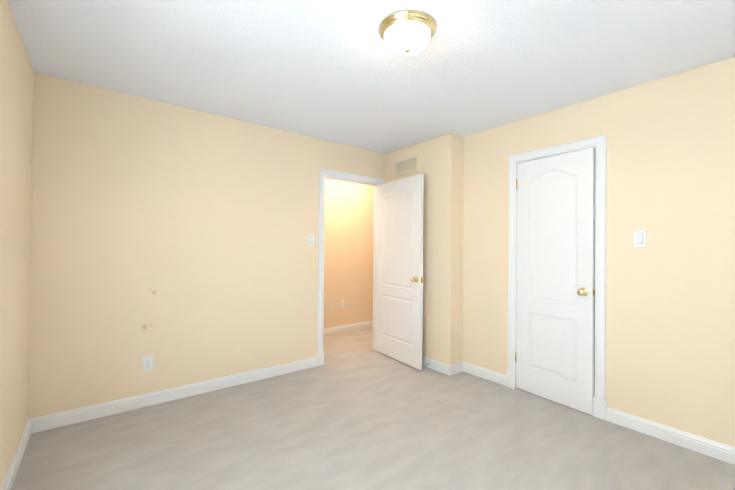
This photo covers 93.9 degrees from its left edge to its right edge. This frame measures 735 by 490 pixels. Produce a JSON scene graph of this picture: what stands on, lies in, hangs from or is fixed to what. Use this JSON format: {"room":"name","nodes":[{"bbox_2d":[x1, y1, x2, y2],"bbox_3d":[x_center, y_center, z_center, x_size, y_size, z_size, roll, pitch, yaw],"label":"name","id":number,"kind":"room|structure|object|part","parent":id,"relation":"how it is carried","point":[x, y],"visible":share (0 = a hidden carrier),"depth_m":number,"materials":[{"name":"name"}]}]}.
{"room":"empty bedroom","nodes":[
{"label":"empty bedroom","id":0,"kind":"room"},
{"bbox_2d":[0,0,33,487],"bbox_3d":[-1.111,0.046,0.746,0.120,2.440,3.910,1,-1,-38],"label":"wall","id":1,"kind":"structure","parent":0,"point":[16,103],"depth_m":1.85,"materials":[{"name":"paint"}]},
{"bbox_2d":[0,417,35,489],"bbox_3d":[-1.105,1.218,0.826,0.016,0.097,3.790,1,-1,-38],"label":"baseboard","id":2,"kind":"structure","parent":1,"relation":"attached to","point":[30,427],"depth_m":1.97,"materials":[{"name":"white wood"}]},
{"bbox_2d":[28,72,383,418],"bbox_3d":[-0.994,0.069,3.404,3.596,2.440,0.120,1,-1,-38],"label":"wall","id":3,"kind":"structure","parent":0,"point":[172,239],"depth_m":2.79,"materials":[{"name":"paint"}]},
{"bbox_2d":[143,355,152,370],"bbox_3d":[-1.745,0.939,2.729,0.070,0.115,0.009,1,-1,-38],"label":"outlet","id":4,"kind":"object","parent":3,"relation":"attached to","point":[147,362],"visible":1,"depth_m":2.73,"materials":[{"name":"white plastic"}]},
{"bbox_2d":[36,357,317,431],"bbox_3d":[-1.397,1.233,2.998,2.187,0.097,0.016,1,-1,-38],"label":"baseboard","id":5,"kind":"structure","parent":3,"relation":"attached to","point":[64,418],"depth_m":2.78,"materials":[{"name":"white wood"}]},
{"bbox_2d":[308,234,313,244],"bbox_3d":[-0.593,-0.058,3.635,0.070,0.115,0.013,1,-1,-38],"label":"light switch","id":6,"kind":"object","parent":3,"relation":"attached to","point":[310,239],"visible":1,"depth_m":3.63,"materials":[{"name":"white plastic"}]},
{"bbox_2d":[317,350,323,365],"bbox_3d":[-0.504,1.220,3.698,0.082,0.150,0.022,1,-1,-38],"label":"trim","id":7,"kind":"structure","parent":3,"relation":"attached to","point":[320,357],"depth_m":3.68,"materials":[{"name":"white wood"}]},
{"bbox_2d":[317,168,384,351],"bbox_3d":[-0.200,0.238,4.029,0.938,2.124,0.157,1,-1,-38],"label":"door frame","id":8,"kind":"structure","parent":3,"relation":"attached to","point":[323,173],"depth_m":3.76,"materials":[{"name":"white wood"}]},
{"bbox_2d":[376,174,424,369],"bbox_3d":[0.347,0.277,3.886,0.169,2.030,0.801,1,-1,-33],"label":"hall door","id":9,"kind":"structure","parent":8,"relation":"attached to","point":[400,279],"depth_m":3.82,"materials":[{"name":"white wood"}]},
{"bbox_3d":[0.484,0.361,3.582,0.067,0.066,0.066,1,-1,-33],"label":"knob","id":10,"kind":"part","parent":9,"relation":"part of","materials":[{"name":"gold metal"}]},
{"bbox_2d":[323,179,373,327],"bbox_3d":[-0.461,0.087,5.186,4.800,2.440,0.120,1,-1,-38],"label":"wall","id":11,"kind":"structure","parent":0,"point":[348,244],"depth_m":5.24,"materials":[{"name":"paint"}]},
{"bbox_2d":[329,301,332,308],"bbox_3d":[-0.538,0.886,5.043,0.070,0.115,0.009,1,-1,-38],"label":"outlet","id":12,"kind":"object","parent":11,"relation":"attached to","point":[330,304],"visible":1,"depth_m":5.04,"materials":[{"name":"white plastic"}]},
{"bbox_2d":[340,300,343,307],"bbox_3d":[-0.381,0.888,5.167,0.070,0.115,0.009,1,-1,-38],"label":"outlet","id":13,"kind":"object","parent":11,"relation":"attached to","point":[341,303],"visible":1,"depth_m":5.16,"materials":[{"name":"white plastic"}]},
{"bbox_2d":[323,321,372,334],"bbox_3d":[-0.429,1.259,5.124,4.800,0.097,0.016,1,-1,-38],"label":"baseboard","id":14,"kind":"structure","parent":11,"relation":"attached to","point":[345,328],"depth_m":5.20,"materials":[{"name":"white wood"}]},
{"bbox_2d":[8,0,734,153],"bbox_3d":[0.778,-1.189,2.993,5.840,0.100,5.100,1,-1,-38],"label":"ceiling","id":15,"kind":"structure","parent":0,"point":[338,71],"depth_m":2.09,"materials":[{"name":"white paint"}]},
{"bbox_2d":[379,10,435,54],"bbox_3d":[0.212,-1.087,1.835,0.304,0.134,0.304,1,-1,-38],"label":"ceiling light","id":16,"kind":"object","parent":15,"relation":"attached to","point":[407,32],"visible":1,"depth_m":1.75,"materials":[{"name":"white glass"}]},
{"bbox_2d":[11,327,734,489],"bbox_3d":[0.755,1.351,2.973,5.840,0.100,5.100,1,-1,-38],"label":"floor","id":17,"kind":"structure","parent":0,"point":[355,411],"depth_m":2.23,"materials":[{"name":"carpet"}]},
{"bbox_2d":[384,133,463,364],"bbox_3d":[0.599,0.087,3.925,0.210,2.440,1.033,1,-1,-38],"label":"wall","id":18,"kind":"structure","parent":0,"point":[440,163],"depth_m":3.56,"materials":[{"name":"paint"}]},
{"bbox_2d":[395,156,416,174],"bbox_3d":[0.439,-0.914,3.970,0.008,0.158,0.360,1,-1,-38],"label":"air vent","id":19,"kind":"object","parent":18,"relation":"in","point":[406,165],"visible":1,"depth_m":3.96,"materials":[{"name":"beige metal"}]},
{"bbox_2d":[422,356,455,375],"bbox_3d":[0.501,1.257,3.847,0.020,0.097,1.065,1,-1,-38],"label":"baseboard","id":20,"kind":"structure","parent":18,"relation":"attached to","point":[449,370],"depth_m":3.53,"materials":[{"name":"white wood"}]},
{"bbox_2d":[594,340,594,381],"bbox_3d":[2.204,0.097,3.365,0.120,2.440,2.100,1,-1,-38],"label":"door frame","id":21,"kind":"structure","parent":0,"point":[594,360],"depth_m":3.29,"materials":[{"name":"grey wood"}]},
{"bbox_2d":[463,57,734,446],"bbox_3d":[1.581,0.088,2.944,0.120,2.440,3.790,1,-1,-38],"label":"wall","id":22,"kind":"structure","parent":0,"point":[670,324],"depth_m":2.36,"materials":[{"name":"paint"}]},
{"bbox_2d":[460,361,505,385],"bbox_3d":[1.138,1.259,3.374,0.016,0.097,0.497,1,-1,-38],"label":"baseboard","id":23,"kind":"structure","parent":22,"relation":"attached to","point":[496,377],"depth_m":3.36,"materials":[{"name":"white wood"}]},
{"bbox_2d":[506,370,515,388],"bbox_3d":[1.316,1.232,3.144,0.022,0.150,0.086,1,-1,-38],"label":"trim","id":24,"kind":"structure","parent":22,"relation":"attached to","point":[510,379],"depth_m":3.13,"materials":[{"name":"white wood"}]},
{"bbox_2d":[515,148,594,414],"bbox_3d":[1.554,0.275,2.882,0.169,2.040,0.640,1,-1,-35],"label":"closet door","id":25,"kind":"structure","parent":22,"relation":"in","point":[555,338],"depth_m":2.83,"materials":[{"name":"white painted wood"},{"name":"polished brass"}]},
{"bbox_3d":[1.655,0.364,2.650,0.067,0.066,0.066,1,-1,-35],"label":"knob","id":26,"kind":"part","parent":25,"relation":"part of","materials":[{"name":"gold metal"}]},
{"bbox_2d":[508,135,606,399],"bbox_3d":[1.599,0.268,2.918,0.120,2.080,0.668,1,-1,-38],"label":"door frame","id":27,"kind":"structure","parent":22,"relation":"attached to","point":[516,210],"depth_m":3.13,"materials":[{"name":"white wood"}]},
{"bbox_2d":[593,396,606,420],"bbox_3d":[1.753,1.231,2.590,0.022,0.150,0.086,1,-1,-38],"label":"trim","id":28,"kind":"structure","parent":22,"relation":"attached to","point":[599,408],"depth_m":2.58,"materials":[{"name":"white wood"}]},
{"bbox_2d":[634,230,645,246],"bbox_3d":[1.916,-0.044,2.415,0.013,0.115,0.070,1,-1,-38],"label":"light switch","id":29,"kind":"object","parent":22,"relation":"attached to","point":[639,238],"visible":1,"depth_m":2.41,"materials":[{"name":"white plastic"}]},
{"bbox_2d":[606,407,734,464],"bbox_3d":[2.227,1.257,1.993,0.016,0.097,1.438,1,-1,-38],"label":"baseboard","id":30,"kind":"structure","parent":22,"relation":"attached to","point":[711,448],"depth_m":2.25,"materials":[{"name":"white wood"}]}
]}

